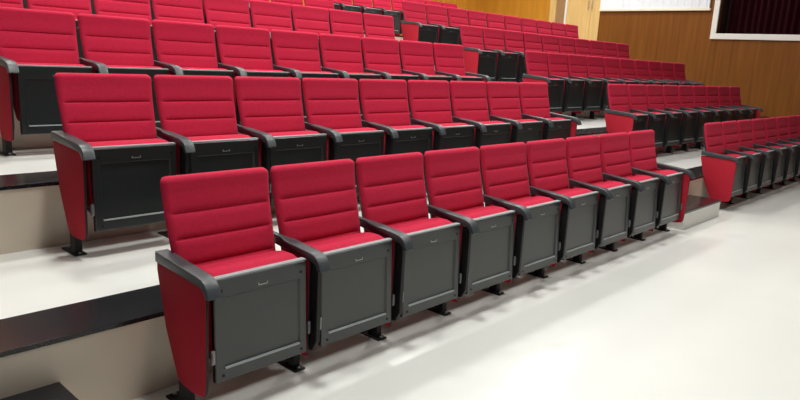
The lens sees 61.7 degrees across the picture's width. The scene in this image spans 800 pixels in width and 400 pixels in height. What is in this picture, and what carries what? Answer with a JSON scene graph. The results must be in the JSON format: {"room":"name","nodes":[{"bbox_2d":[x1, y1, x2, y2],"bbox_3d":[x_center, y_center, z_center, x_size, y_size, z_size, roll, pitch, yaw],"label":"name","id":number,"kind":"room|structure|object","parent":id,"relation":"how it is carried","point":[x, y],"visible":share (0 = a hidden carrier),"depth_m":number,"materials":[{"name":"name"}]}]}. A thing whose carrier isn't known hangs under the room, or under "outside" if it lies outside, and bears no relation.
{"room":"auditorium","nodes":[
{"label":"auditorium","id":0,"kind":"room"},
{"bbox_2d":[0,108,604,150],"bbox_3d":[-0.011,-0.746,8.361,1.238,1.166,17.950,14,16,41],"label":"floor","id":1,"kind":"structure","parent":0,"point":[32,141],"depth_m":4.70,"materials":[{"name":"beige stone"}]},
{"bbox_2d":[0,0,22,7],"bbox_3d":[-3.229,-1.357,5.303,0.467,0.951,0.585,14,16,41],"label":"chair","id":2,"kind":"object","parent":1,"relation":"on","point":[3,3],"visible":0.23,"depth_m":5.49,"materials":[{"name":"red fabric"}]},
{"bbox_2d":[26,0,91,57],"bbox_3d":[-2.846,-1.422,5.707,0.467,0.951,0.585,14,16,41],"label":"chair","id":3,"kind":"object","parent":1,"relation":"on","point":[75,7],"visible":0.25,"depth_m":5.74,"materials":[{"name":"red fabric"}]},
{"bbox_2d":[93,0,157,60],"bbox_3d":[-2.464,-1.486,6.111,0.467,0.951,0.585,14,16,41],"label":"chair","id":4,"kind":"object","parent":1,"relation":"on","point":[122,8],"visible":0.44,"depth_m":6.16,"materials":[{"name":"red fabric"}]},
{"bbox_2d":[152,0,217,61],"bbox_3d":[-2.081,-1.551,6.514,0.467,0.951,0.585,14,16,41],"label":"chair","id":5,"kind":"object","parent":1,"relation":"on","point":[170,10],"visible":0.36,"depth_m":6.57,"materials":[{"name":"red fabric"}]},
{"bbox_2d":[204,0,250,62],"bbox_3d":[-1.698,-1.616,6.918,0.467,0.951,0.585,14,16,41],"label":"chair","id":6,"kind":"object","parent":1,"relation":"on","point":[218,12],"visible":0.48,"depth_m":6.96,"materials":[{"name":"red fabric"}]},
{"bbox_2d":[250,0,292,64],"bbox_3d":[-1.315,-1.681,7.322,0.467,0.951,0.585,14,16,41],"label":"chair","id":7,"kind":"object","parent":1,"relation":"on","point":[268,15],"visible":0.47,"depth_m":7.34,"materials":[{"name":"red fabric"}]},
{"bbox_2d":[291,4,329,66],"bbox_3d":[-0.933,-1.745,7.725,0.467,0.951,0.585,14,16,41],"label":"chair","id":8,"kind":"object","parent":1,"relation":"on","point":[305,18],"visible":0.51,"depth_m":7.75,"materials":[{"name":"red fabric"}]},
{"bbox_2d":[329,9,364,67],"bbox_3d":[-0.550,-1.810,8.129,0.467,0.951,0.585,14,16,41],"label":"chair","id":9,"kind":"object","parent":1,"relation":"on","point":[342,22],"visible":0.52,"depth_m":8.15,"materials":[{"name":"red fabric"}]},
{"bbox_2d":[363,13,401,69],"bbox_3d":[-0.154,-1.877,8.547,0.467,0.951,0.624,14,16,41],"label":"chair","id":10,"kind":"object","parent":1,"relation":"on","point":[375,25],"visible":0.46,"depth_m":8.56,"materials":[{"name":"red fabric"}]},
{"bbox_2d":[459,25,496,81],"bbox_3d":[1.185,-2.123,10.052,0.467,0.951,0.585,14,16,41],"label":"chair","id":11,"kind":"object","parent":1,"relation":"on","point":[477,60],"visible":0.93,"depth_m":9.96,"materials":[{"name":"red fabric"}]},
{"bbox_2d":[482,27,517,81],"bbox_3d":[1.572,-2.187,10.452,0.467,0.951,0.585,14,16,41],"label":"chair","id":12,"kind":"object","parent":1,"relation":"on","point":[493,39],"visible":0.78,"depth_m":10.40,"materials":[{"name":"red fabric"}]},
{"bbox_2d":[504,30,525,82],"bbox_3d":[1.958,-2.251,10.852,0.467,0.951,0.585,14,16,41],"label":"chair","id":13,"kind":"object","parent":1,"relation":"on","point":[513,40],"visible":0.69,"depth_m":10.76,"materials":[{"name":"red fabric"}]},
{"bbox_2d":[523,32,542,51],"bbox_3d":[2.345,-2.314,11.252,0.467,0.951,0.585,14,16,41],"label":"chair","id":14,"kind":"object","parent":1,"relation":"on","point":[532,41],"visible":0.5,"depth_m":11.26,"materials":[{"name":"red fabric"}]},
{"bbox_2d":[541,34,558,52],"bbox_3d":[2.732,-2.378,11.652,0.467,0.951,0.585,14,16,41],"label":"chair","id":15,"kind":"object","parent":1,"relation":"on","point":[550,43],"visible":0.41,"depth_m":11.66,"materials":[{"name":"red fabric"}]},
{"bbox_2d":[558,36,574,53],"bbox_3d":[3.119,-2.442,12.051,0.467,0.951,0.585,14,16,41],"label":"chair","id":16,"kind":"object","parent":1,"relation":"on","point":[566,44],"visible":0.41,"depth_m":12.06,"materials":[{"name":"red fabric"}]},
{"bbox_2d":[574,38,589,55],"bbox_3d":[3.506,-2.506,12.451,0.467,0.951,0.585,14,16,41],"label":"chair","id":17,"kind":"object","parent":1,"relation":"on","point":[581,45],"visible":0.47,"depth_m":12.46,"materials":[{"name":"red fabric"}]},
{"bbox_2d":[589,40,603,56],"bbox_3d":[3.893,-2.569,12.851,0.467,0.951,0.585,14,16,41],"label":"chair","id":18,"kind":"object","parent":1,"relation":"on","point":[596,47],"visible":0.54,"depth_m":12.86,"materials":[{"name":"red fabric"}]},
{"bbox_2d":[603,42,616,57],"bbox_3d":[4.280,-2.633,13.251,0.467,0.951,0.585,14,16,41],"label":"chair","id":19,"kind":"object","parent":1,"relation":"on","point":[609,48],"visible":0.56,"depth_m":13.27,"materials":[{"name":"red fabric"}]},
{"bbox_2d":[616,43,629,58],"bbox_3d":[4.680,-2.699,13.665,0.467,0.951,0.624,14,16,41],"label":"chair","id":20,"kind":"object","parent":1,"relation":"on","point":[622,49],"visible":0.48,"depth_m":13.66,"materials":[{"name":"red fabric"}]},
{"bbox_2d":[0,117,703,254],"bbox_3d":[0.881,-0.357,7.578,1.238,0.828,17.950,14,16,41],"label":"floor","id":21,"kind":"structure","parent":0,"point":[32,218],"depth_m":3.68,"materials":[{"name":"beige stone"}]},
{"bbox_2d":[0,7,92,155],"bbox_3d":[-2.389,-0.795,4.510,0.467,0.951,0.585,14,16,41],"label":"chair","id":22,"kind":"object","parent":21,"relation":"on","point":[36,45],"visible":0.89,"depth_m":4.42,"materials":[{"name":"red fabric"}]},
{"bbox_2d":[77,13,168,128],"bbox_3d":[-2.007,-0.860,4.914,0.467,0.951,0.585,14,16,41],"label":"chair","id":23,"kind":"object","parent":21,"relation":"on","point":[110,44],"visible":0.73,"depth_m":4.92,"materials":[{"name":"red fabric"}]},
{"bbox_2d":[152,19,233,91],"bbox_3d":[-1.624,-0.925,5.317,0.467,0.951,0.585,14,16,41],"label":"chair","id":24,"kind":"object","parent":21,"relation":"on","point":[182,48],"visible":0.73,"depth_m":5.33,"materials":[{"name":"red fabric"}]},
{"bbox_2d":[216,25,288,124],"bbox_3d":[-1.241,-0.990,5.721,0.467,0.951,0.585,14,16,41],"label":"chair","id":25,"kind":"object","parent":21,"relation":"on","point":[246,51],"visible":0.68,"depth_m":5.72,"materials":[{"name":"red fabric"}]},
{"bbox_2d":[271,29,337,121],"bbox_3d":[-0.858,-1.054,6.125,0.467,0.951,0.585,14,16,41],"label":"chair","id":26,"kind":"object","parent":21,"relation":"on","point":[296,53],"visible":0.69,"depth_m":6.12,"materials":[{"name":"red fabric"}]},
{"bbox_2d":[319,33,380,119],"bbox_3d":[-0.476,-1.119,6.528,0.467,0.951,0.585,14,16,41],"label":"chair","id":27,"kind":"object","parent":21,"relation":"on","point":[340,54],"visible":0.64,"depth_m":6.52,"materials":[{"name":"red fabric"}]},
{"bbox_2d":[361,37,417,117],"bbox_3d":[-0.093,-1.184,6.932,0.467,0.951,0.585,14,16,41],"label":"chair","id":28,"kind":"object","parent":21,"relation":"on","point":[381,56],"visible":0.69,"depth_m":6.93,"materials":[{"name":"red fabric"}]},
{"bbox_2d":[399,40,451,124],"bbox_3d":[0.290,-1.249,7.335,0.467,0.951,0.585,14,16,41],"label":"chair","id":29,"kind":"object","parent":21,"relation":"on","point":[416,57],"visible":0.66,"depth_m":7.33,"materials":[{"name":"red fabric"}]},
{"bbox_2d":[433,43,490,115],"bbox_3d":[0.686,-1.316,7.753,0.467,0.951,0.624,14,16,41],"label":"chair","id":30,"kind":"object","parent":21,"relation":"on","point":[448,58],"visible":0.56,"depth_m":7.75,"materials":[{"name":"red fabric"}]},
{"bbox_2d":[523,51,563,111],"bbox_3d":[1.994,-1.557,9.226,0.467,0.951,0.585,14,16,41],"label":"chair","id":31,"kind":"object","parent":21,"relation":"on","point":[536,67],"visible":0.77,"depth_m":9.19,"materials":[{"name":"red fabric"}]},
{"bbox_2d":[547,52,583,117],"bbox_3d":[2.381,-1.620,9.626,0.467,0.951,0.585,14,16,41],"label":"chair","id":32,"kind":"object","parent":21,"relation":"on","point":[557,66],"visible":0.83,"depth_m":9.57,"materials":[{"name":"red fabric"}]},
{"bbox_2d":[567,54,602,116],"bbox_3d":[2.768,-1.684,10.026,0.467,0.951,0.585,14,16,41],"label":"chair","id":33,"kind":"object","parent":21,"relation":"on","point":[592,93],"visible":0.81,"depth_m":9.96,"materials":[{"name":"red fabric"}]},
{"bbox_2d":[584,56,618,118],"bbox_3d":[3.154,-1.748,10.426,0.467,0.951,0.585,14,16,41],"label":"chair","id":34,"kind":"object","parent":21,"relation":"on","point":[594,64],"visible":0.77,"depth_m":10.32,"materials":[{"name":"red fabric"}]},
{"bbox_2d":[602,57,634,117],"bbox_3d":[3.541,-1.812,10.826,0.467,0.951,0.585,14,16,41],"label":"chair","id":35,"kind":"object","parent":21,"relation":"on","point":[610,65],"visible":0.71,"depth_m":10.79,"materials":[{"name":"red fabric"}]},
{"bbox_2d":[619,58,649,84],"bbox_3d":[3.928,-1.875,11.225,0.467,0.951,0.585,14,16,41],"label":"chair","id":36,"kind":"object","parent":21,"relation":"on","point":[626,66],"visible":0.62,"depth_m":11.20,"materials":[{"name":"red fabric"}]},
{"bbox_2d":[634,59,662,85],"bbox_3d":[4.315,-1.939,11.625,0.467,0.951,0.585,14,16,41],"label":"chair","id":37,"kind":"object","parent":21,"relation":"on","point":[640,66],"visible":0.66,"depth_m":11.60,"materials":[{"name":"red fabric"}]},
{"bbox_2d":[648,61,675,84],"bbox_3d":[4.702,-2.002,12.025,0.467,0.951,0.585,14,16,41],"label":"chair","id":38,"kind":"object","parent":21,"relation":"on","point":[654,67],"visible":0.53,"depth_m":12.00,"materials":[{"name":"red fabric"}]},
{"bbox_2d":[661,62,687,85],"bbox_3d":[5.089,-2.066,12.425,0.467,0.951,0.585,14,16,41],"label":"chair","id":39,"kind":"object","parent":21,"relation":"on","point":[667,71],"visible":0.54,"depth_m":12.40,"materials":[{"name":"red fabric"}]},
{"bbox_2d":[673,63,704,85],"bbox_3d":[5.489,-2.132,12.839,0.467,0.951,0.624,14,16,41],"label":"chair","id":40,"kind":"object","parent":21,"relation":"on","point":[678,68],"visible":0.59,"depth_m":12.83,"materials":[{"name":"red fabric"}]},
{"bbox_2d":[0,145,709,399],"bbox_3d":[1.772,0.045,6.798,1.238,0.465,17.950,14,16,41],"label":"floor","id":41,"kind":"structure","parent":0,"point":[132,361],"depth_m":2.95,"materials":[{"name":"beige stone"}]},
{"bbox_2d":[51,73,176,256],"bbox_3d":[-1.554,-0.208,3.719,0.467,0.951,0.585,14,16,41],"label":"chair","id":42,"kind":"object","parent":41,"relation":"on","point":[110,158],"visible":0.96,"depth_m":3.64,"materials":[{"name":"red fabric"}]},
{"bbox_2d":[154,75,258,237],"bbox_3d":[-1.171,-0.273,4.123,0.467,0.951,0.585,14,16,41],"label":"chair","id":43,"kind":"object","parent":41,"relation":"on","point":[197,113],"visible":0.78,"depth_m":4.09,"materials":[{"name":"red fabric"}]},
{"bbox_2d":[234,76,326,205],"bbox_3d":[-0.788,-0.338,4.526,0.467,0.951,0.585,14,16,41],"label":"chair","id":44,"kind":"object","parent":41,"relation":"on","point":[270,108],"visible":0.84,"depth_m":4.49,"materials":[{"name":"red fabric"}]},
{"bbox_2d":[301,78,383,192],"bbox_3d":[-0.406,-0.402,4.930,0.467,0.951,0.585,14,16,41],"label":"chair","id":45,"kind":"object","parent":41,"relation":"on","point":[332,107],"visible":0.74,"depth_m":4.90,"materials":[{"name":"red fabric"}]},
{"bbox_2d":[358,79,432,201],"bbox_3d":[-0.023,-0.467,5.333,0.467,0.951,0.585,14,16,41],"label":"chair","id":46,"kind":"object","parent":41,"relation":"on","point":[384,102],"visible":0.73,"depth_m":5.30,"materials":[{"name":"red fabric"}]},
{"bbox_2d":[407,80,473,196],"bbox_3d":[0.360,-0.532,5.737,0.467,0.951,0.585,14,16,41],"label":"chair","id":47,"kind":"object","parent":41,"relation":"on","point":[429,100],"visible":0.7,"depth_m":5.70,"materials":[{"name":"red fabric"}]},
{"bbox_2d":[449,81,510,148],"bbox_3d":[0.743,-0.597,6.141,0.467,0.951,0.585,14,16,41],"label":"chair","id":48,"kind":"object","parent":41,"relation":"on","point":[468,99],"visible":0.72,"depth_m":6.10,"materials":[{"name":"red fabric"}]},
{"bbox_2d":[486,81,542,143],"bbox_3d":[1.125,-0.661,6.545,0.467,0.951,0.585,14,16,41],"label":"chair","id":49,"kind":"object","parent":41,"relation":"on","point":[503,100],"visible":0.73,"depth_m":6.51,"materials":[{"name":"red fabric"}]},
{"bbox_2d":[519,82,581,139],"bbox_3d":[1.522,-0.728,6.962,0.467,0.951,0.624,14,16,41],"label":"chair","id":50,"kind":"object","parent":41,"relation":"on","point":[534,100],"visible":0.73,"depth_m":6.94,"materials":[{"name":"red fabric"}]},
{"bbox_2d":[605,84,647,133],"bbox_3d":[2.888,-0.979,8.496,0.467,0.951,0.585,14,16,41],"label":"chair","id":51,"kind":"object","parent":41,"relation":"on","point":[618,117],"visible":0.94,"depth_m":8.38,"materials":[{"name":"red fabric"}]},
{"bbox_2d":[628,84,665,147],"bbox_3d":[3.274,-1.043,8.896,0.467,0.951,0.585,14,16,41],"label":"chair","id":52,"kind":"object","parent":41,"relation":"on","point":[637,100],"visible":0.68,"depth_m":8.87,"materials":[{"name":"red fabric"}]},
{"bbox_2d":[646,84,681,155],"bbox_3d":[3.661,-1.107,9.296,0.467,0.951,0.585,14,16,41],"label":"chair","id":53,"kind":"object","parent":41,"relation":"on","point":[654,93],"visible":0.75,"depth_m":9.23,"materials":[{"name":"red fabric"}]},
{"bbox_2d":[659,85,696,153],"bbox_3d":[4.048,-1.170,9.696,0.467,0.951,0.585,14,16,41],"label":"chair","id":54,"kind":"object","parent":41,"relation":"on","point":[670,92],"visible":0.73,"depth_m":9.62,"materials":[{"name":"red fabric"}]},
{"bbox_2d":[675,85,710,150],"bbox_3d":[4.435,-1.234,10.096,0.467,0.951,0.585,14,16,41],"label":"chair","id":55,"kind":"object","parent":41,"relation":"on","point":[685,92],"visible":0.7,"depth_m":9.99,"materials":[{"name":"red fabric"}]},
{"bbox_2d":[689,86,723,148],"bbox_3d":[4.822,-1.298,10.496,0.467,0.951,0.585,14,16,41],"label":"chair","id":56,"kind":"object","parent":41,"relation":"on","point":[699,92],"visible":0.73,"depth_m":10.43,"materials":[{"name":"red fabric"}]},
{"bbox_2d":[702,86,735,145],"bbox_3d":[5.209,-1.361,10.896,0.467,0.951,0.585,14,16,41],"label":"chair","id":57,"kind":"object","parent":41,"relation":"on","point":[712,98],"visible":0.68,"depth_m":10.85,"materials":[{"name":"red fabric"}]},
{"bbox_2d":[718,86,746,120],"bbox_3d":[5.596,-1.425,11.295,0.467,0.951,0.585,14,16,41],"label":"chair","id":58,"kind":"object","parent":41,"relation":"on","point":[723,91],"visible":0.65,"depth_m":11.24,"materials":[{"name":"red fabric"}]},
{"bbox_2d":[729,86,762,119],"bbox_3d":[5.996,-1.491,11.709,0.467,0.951,0.624,14,16,41],"label":"chair","id":59,"kind":"object","parent":41,"relation":"on","point":[752,112],"visible":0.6,"depth_m":11.69,"materials":[{"name":"red fabric"}]},
{"bbox_2d":[270,0,484,35],"bbox_3d":[-3.942,-4.018,11.564,0.150,5.800,17.950,14,16,41],"label":"wall","id":60,"kind":"structure","parent":0,"point":[475,5],"depth_m":17.42,"materials":[{"name":"orange wood"}]},
{"bbox_2d":[132,175,799,399],"bbox_3d":[5.565,1.168,3.382,9.209,0.100,17.950,14,16,41],"label":"floor","id":61,"kind":"structure","parent":0,"point":[710,309],"depth_m":3.84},
{"bbox_2d":[0,382,78,399],"bbox_3d":[-1.720,0.893,2.104,0.189,0.182,1.315,14,16,41],"label":"step","id":62,"kind":"structure","parent":61,"relation":"on","point":[55,391],"depth_m":2.52,"materials":[{"name":"black stone"}]},
{"bbox_2d":[155,167,309,399],"bbox_3d":[-0.708,0.377,2.939,0.467,0.951,0.585,14,16,41],"label":"chair","id":63,"kind":"object","parent":61,"relation":"on","point":[232,300],"visible":1,"depth_m":2.86,"materials":[{"name":"red fabric"}]},
{"bbox_2d":[270,159,394,372],"bbox_3d":[-0.325,0.313,3.342,0.467,0.951,0.585,14,16,41],"label":"chair","id":64,"kind":"object","parent":61,"relation":"on","point":[349,269],"visible":0.88,"depth_m":3.29,"materials":[{"name":"red fabric"}]},
{"bbox_2d":[355,152,461,340],"bbox_3d":[0.058,0.248,3.746,0.467,0.951,0.585,14,16,41],"label":"chair","id":65,"kind":"object","parent":61,"relation":"on","point":[391,189],"visible":0.89,"depth_m":3.69,"materials":[{"name":"red fabric"}]},
{"bbox_2d":[423,147,515,315],"bbox_3d":[0.440,0.183,4.150,0.467,0.951,0.585,14,16,41],"label":"chair","id":66,"kind":"object","parent":61,"relation":"on","point":[453,182],"visible":0.86,"depth_m":4.09,"materials":[{"name":"red fabric"}]},
{"bbox_2d":[479,142,560,295],"bbox_3d":[0.823,0.118,4.553,0.467,0.951,0.585,14,16,41],"label":"chair","id":67,"kind":"object","parent":61,"relation":"on","point":[503,167],"visible":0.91,"depth_m":4.50,"materials":[{"name":"red fabric"}]},
{"bbox_2d":[526,138,598,278],"bbox_3d":[1.206,0.054,4.957,0.467,0.951,0.585,14,16,41],"label":"chair","id":68,"kind":"object","parent":61,"relation":"on","point":[546,159],"visible":0.82,"depth_m":4.90,"materials":[{"name":"red fabric"}]},
{"bbox_2d":[566,135,630,263],"bbox_3d":[1.589,-0.011,5.361,0.467,0.951,0.585,14,16,41],"label":"chair","id":69,"kind":"object","parent":61,"relation":"on","point":[584,167],"visible":0.83,"depth_m":5.30,"materials":[{"name":"red fabric"}]},
{"bbox_2d":[598,132,658,251],"bbox_3d":[1.971,-0.076,5.764,0.467,0.951,0.585,14,16,41],"label":"chair","id":70,"kind":"object","parent":61,"relation":"on","point":[614,147],"visible":0.81,"depth_m":5.71,"materials":[{"name":"red fabric"}]},
{"bbox_2d":[628,130,694,240],"bbox_3d":[2.367,-0.143,6.182,0.467,0.951,0.624,14,16,41],"label":"chair","id":71,"kind":"object","parent":61,"relation":"on","point":[674,182],"visible":0.82,"depth_m":6.16,"materials":[{"name":"red fabric"}]},
{"bbox_2d":[667,195,720,229],"bbox_3d":[2.982,0.119,6.963,0.329,0.182,1.025,14,16,41],"label":"step","id":72,"kind":"structure","parent":61,"relation":"on","point":[699,209],"depth_m":6.86,"materials":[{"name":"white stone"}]},
{"bbox_2d":[701,122,746,201],"bbox_3d":[3.755,-0.397,7.739,0.467,0.951,0.585,14,16,41],"label":"chair","id":73,"kind":"object","parent":61,"relation":"on","point":[723,175],"visible":0.97,"depth_m":7.60,"materials":[{"name":"red fabric"}]},
{"bbox_2d":[722,121,760,203],"bbox_3d":[4.142,-0.461,8.139,0.467,0.951,0.585,14,16,41],"label":"chair","id":74,"kind":"object","parent":61,"relation":"on","point":[729,128],"visible":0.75,"depth_m":8.07,"materials":[{"name":"red fabric"}]},
{"bbox_2d":[734,119,774,198],"bbox_3d":[4.529,-0.525,8.539,0.467,0.951,0.585,14,16,41],"label":"chair","id":75,"kind":"object","parent":61,"relation":"on","point":[745,137],"visible":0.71,"depth_m":8.47,"materials":[{"name":"red fabric"}]},
{"bbox_2d":[749,118,786,193],"bbox_3d":[4.916,-0.588,8.939,0.467,0.951,0.585,14,16,41],"label":"chair","id":76,"kind":"object","parent":61,"relation":"on","point":[758,125],"visible":0.69,"depth_m":8.87,"materials":[{"name":"red fabric"}]},
{"bbox_2d":[761,117,797,189],"bbox_3d":[5.303,-0.652,9.339,0.467,0.951,0.585,14,16,41],"label":"chair","id":77,"kind":"object","parent":61,"relation":"on","point":[770,123],"visible":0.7,"depth_m":9.26,"materials":[{"name":"red fabric"}]},
{"bbox_2d":[774,116,799,185],"bbox_3d":[5.689,-0.716,9.739,0.467,0.951,0.585,14,16,41],"label":"chair","id":78,"kind":"object","parent":61,"relation":"on","point":[781,123],"visible":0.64,"depth_m":9.62,"materials":[{"name":"red fabric"}]},
{"bbox_2d":[786,115,799,181],"bbox_3d":[6.076,-0.779,10.138,0.467,0.951,0.585,14,16,41],"label":"chair","id":79,"kind":"object","parent":61,"relation":"on","point":[792,126],"visible":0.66,"depth_m":10.09,"materials":[{"name":"red fabric"}]},
{"bbox_2d":[484,0,549,20],"bbox_3d":[3.036,-4.866,17.366,2.030,5.800,0.150,14,16,41],"label":"wall","id":80,"kind":"structure","parent":0,"point":[530,9],"depth_m":17.18,"materials":[{"name":"orange wood"}]},
{"bbox_2d":[597,0,799,116],"bbox_3d":[10.007,-3.133,11.035,14.420,5.800,0.150,14,16,41],"label":"wall","id":81,"kind":"structure","parent":0,"point":[766,73],"depth_m":14.14,"materials":[{"name":"brown wood"}]},
{"bbox_2d":[0,166,703,357],"bbox_3d":[2.120,-0.089,6.446,0.326,0.021,17.950,14,16,41],"label":"trim","id":82,"kind":"structure","parent":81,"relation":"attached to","point":[29,331],"depth_m":2.77,"materials":[{"name":"black stone"}]},
{"bbox_2d":[0,116,769,189],"bbox_3d":[1.239,-0.668,7.189,0.326,0.021,17.950,14,16,41],"label":"trim","id":83,"kind":"structure","parent":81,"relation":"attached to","point":[48,178],"depth_m":3.70,"materials":[{"name":"black stone"}]},
{"bbox_2d":[599,8,710,10],"bbox_3d":[5.605,-4.231,14.879,2.510,0.050,0.069,14,16,41],"label":"trim","id":84,"kind":"structure","parent":81,"relation":"attached to","point":[640,9],"depth_m":14.71,"materials":[{"name":"beige paint"}]},
{"bbox_2d":[600,0,710,8],"bbox_3d":[5.678,-5.645,14.596,2.480,2.838,0.051,14,16,41],"label":"projection screen","id":85,"kind":"object","parent":81,"relation":"attached to","point":[605,4],"depth_m":14.85,"materials":[{"name":"white"}]},
{"bbox_2d":[710,0,799,40],"bbox_3d":[7.890,-3.995,12.779,3.540,1.870,0.070,14,16,41],"label":"window","id":86,"kind":"structure","parent":81,"relation":"in","point":[713,34],"depth_m":13.73,"materials":[{"name":"white paint"}]},
{"bbox_2d":[719,0,729,33],"bbox_3d":[8.157,-4.047,13.059,3.440,2.335,0.450,14,16,41],"label":"wall","id":87,"kind":"structure","parent":0,"point":[726,4],"depth_m":14.28,"materials":[{"name":"brown"}]},
{"bbox_2d":[727,0,799,34],"bbox_3d":[8.150,-4.028,12.965,3.200,2.215,0.110,14,16,41],"label":"curtain","id":88,"kind":"object","parent":87,"relation":"hanging from","point":[746,16],"visible":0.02,"depth_m":13.66,"materials":[{"name":"red fabric"}]},
{"bbox_2d":[725,0,731,33],"bbox_3d":[8.328,-4.076,13.239,3.920,2.255,0.050,14,16,41],"label":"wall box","id":89,"kind":"object","parent":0,"point":[730,0],"depth_m":14.41,"materials":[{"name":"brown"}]},
{"bbox_3d":[4.162,-2.672,16.651,1.350,1.933,0.150,14,16,41],"label":"wall","id":90,"kind":"structure","parent":0,"visible":0},
{"bbox_2d":[588,0,600,40],"bbox_3d":[4.631,-4.632,15.791,0.240,2.290,0.095,14,16,41],"label":"door","id":91,"kind":"structure","parent":90,"relation":"in","point":[595,13],"depth_m":15.88,"materials":[{"name":"brown wood"}]},
{"bbox_3d":[-0.902,-1.151,9.141,1.238,1.536,17.950,14,16,41],"label":"floor","id":92,"kind":"structure","parent":0,"visible":0},
{"bbox_2d":[271,0,302,30],"bbox_3d":[-1.419,-2.398,8.883,0.467,0.951,0.585,14,16,41],"label":"chair","id":93,"kind":"object","parent":92,"relation":"on","point":[290,2],"visible":0.16,"depth_m":8.94,"materials":[{"name":"red fabric"}]},
{"bbox_2d":[304,0,333,33],"bbox_3d":[-1.023,-2.465,9.301,0.467,0.951,0.624,14,16,41],"label":"chair","id":94,"kind":"object","parent":92,"relation":"on","point":[328,4],"visible":0.19,"depth_m":9.34,"materials":[{"name":"red fabric"}]},
{"bbox_2d":[401,1,437,43],"bbox_3d":[0.338,-2.715,10.830,0.467,0.951,0.585,14,16,41],"label":"chair","id":95,"kind":"object","parent":92,"relation":"on","point":[415,28],"visible":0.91,"depth_m":10.73,"materials":[{"name":"red fabric"}]},
{"bbox_2d":[425,4,459,44],"bbox_3d":[0.725,-2.778,11.229,0.467,0.951,0.585,14,16,41],"label":"chair","id":96,"kind":"object","parent":92,"relation":"on","point":[436,15],"visible":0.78,"depth_m":11.18,"materials":[{"name":"red fabric"}]},
{"bbox_2d":[447,7,467,44],"bbox_3d":[1.112,-2.842,11.629,0.467,0.951,0.585,14,16,41],"label":"chair","id":97,"kind":"object","parent":92,"relation":"on","point":[457,17],"visible":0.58,"depth_m":11.63,"materials":[{"name":"red fabric"}]},
{"bbox_2d":[467,10,486,44],"bbox_3d":[1.498,-2.906,12.029,0.467,0.951,0.585,14,16,41],"label":"chair","id":98,"kind":"object","parent":92,"relation":"on","point":[475,18],"visible":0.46,"depth_m":12.05,"materials":[{"name":"red fabric"}]},
{"bbox_2d":[486,13,504,30],"bbox_3d":[1.885,-2.969,12.429,0.467,0.951,0.585,14,16,41],"label":"chair","id":99,"kind":"object","parent":92,"relation":"on","point":[495,21],"visible":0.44,"depth_m":12.45,"materials":[{"name":"red fabric"}]},
{"bbox_2d":[504,15,520,31],"bbox_3d":[2.272,-3.033,12.829,0.467,0.951,0.585,14,16,41],"label":"chair","id":100,"kind":"object","parent":92,"relation":"on","point":[511,23],"visible":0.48,"depth_m":12.85,"materials":[{"name":"red fabric"}]},
{"bbox_2d":[521,18,536,33],"bbox_3d":[2.659,-3.097,13.229,0.467,0.951,0.585,14,16,41],"label":"chair","id":101,"kind":"object","parent":92,"relation":"on","point":[527,25],"visible":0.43,"depth_m":13.24,"materials":[{"name":"red fabric"}]},
{"bbox_2d":[536,20,551,35],"bbox_3d":[3.046,-3.160,13.629,0.467,0.951,0.585,14,16,41],"label":"chair","id":102,"kind":"object","parent":92,"relation":"on","point":[543,27],"visible":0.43,"depth_m":13.64,"materials":[{"name":"red fabric"}]},
{"bbox_2d":[551,22,565,37],"bbox_3d":[3.433,-3.224,14.028,0.467,0.951,0.585,14,16,41],"label":"chair","id":103,"kind":"object","parent":92,"relation":"on","point":[557,29],"visible":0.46,"depth_m":14.04,"materials":[{"name":"red fabric"}]},
{"bbox_2d":[565,24,578,39],"bbox_3d":[3.833,-3.290,14.443,0.467,0.951,0.624,14,16,41],"label":"chair","id":104,"kind":"object","parent":92,"relation":"on","point":[571,31],"visible":0.34,"depth_m":14.44,"materials":[{"name":"red fabric"}]},
{"bbox_3d":[-2.667,-1.787,10.712,3.640,1.935,17.950,14,16,41],"label":"floor","id":105,"kind":"structure","parent":0,"visible":0},
{"bbox_2d":[333,0,360,12],"bbox_3d":[-1.058,-3.685,13.107,0.467,0.951,0.585,14,16,41],"label":"chair","id":106,"kind":"object","parent":105,"relation":"on","point":[346,5],"visible":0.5,"depth_m":13.05,"materials":[{"name":"red fabric"}]},
{"bbox_2d":[352,0,380,29],"bbox_3d":[-0.671,-3.749,13.507,0.467,0.951,0.585,14,16,41],"label":"chair","id":107,"kind":"object","parent":105,"relation":"on","point":[366,5],"visible":0.47,"depth_m":13.46,"materials":[{"name":"red fabric"}]},
{"bbox_2d":[372,0,399,33],"bbox_3d":[-0.284,-3.813,13.907,0.467,0.951,0.585,14,16,41],"label":"chair","id":108,"kind":"object","parent":105,"relation":"on","point":[384,5],"visible":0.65,"depth_m":13.92,"materials":[{"name":"red fabric"}]},
{"bbox_2d":[391,0,407,34],"bbox_3d":[0.102,-3.876,14.307,0.467,0.951,0.585,14,16,41],"label":"chair","id":109,"kind":"object","parent":105,"relation":"on","point":[396,4],"visible":0.36,"depth_m":14.21,"materials":[{"name":"red fabric"}]},
{"bbox_3d":[4.381,-6.628,15.809,1.350,1.565,0.150,14,16,41],"label":"wall","id":110,"kind":"structure","parent":0,"visible":0},
{"bbox_2d":[549,0,557,21],"bbox_3d":[3.840,-4.847,16.593,0.170,2.300,0.170,14,16,41],"label":"trim","id":111,"kind":"structure","parent":110,"relation":"attached to","point":[553,3],"depth_m":16.56,"materials":[{"name":"brown wood"}]},
{"bbox_2d":[556,0,565,23],"bbox_3d":[4.012,-4.811,16.471,0.255,2.300,0.120,14,16,41],"label":"trim","id":112,"kind":"structure","parent":110,"relation":"attached to","point":[560,12],"depth_m":16.47,"materials":[{"name":"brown wood"}]},
{"bbox_2d":[566,0,591,39],"bbox_3d":[4.309,-4.712,16.084,0.635,2.290,0.095,14,16,41],"label":"door","id":113,"kind":"structure","parent":110,"relation":"in","point":[578,11],"depth_m":16.12,"materials":[{"name":"brown wood"}]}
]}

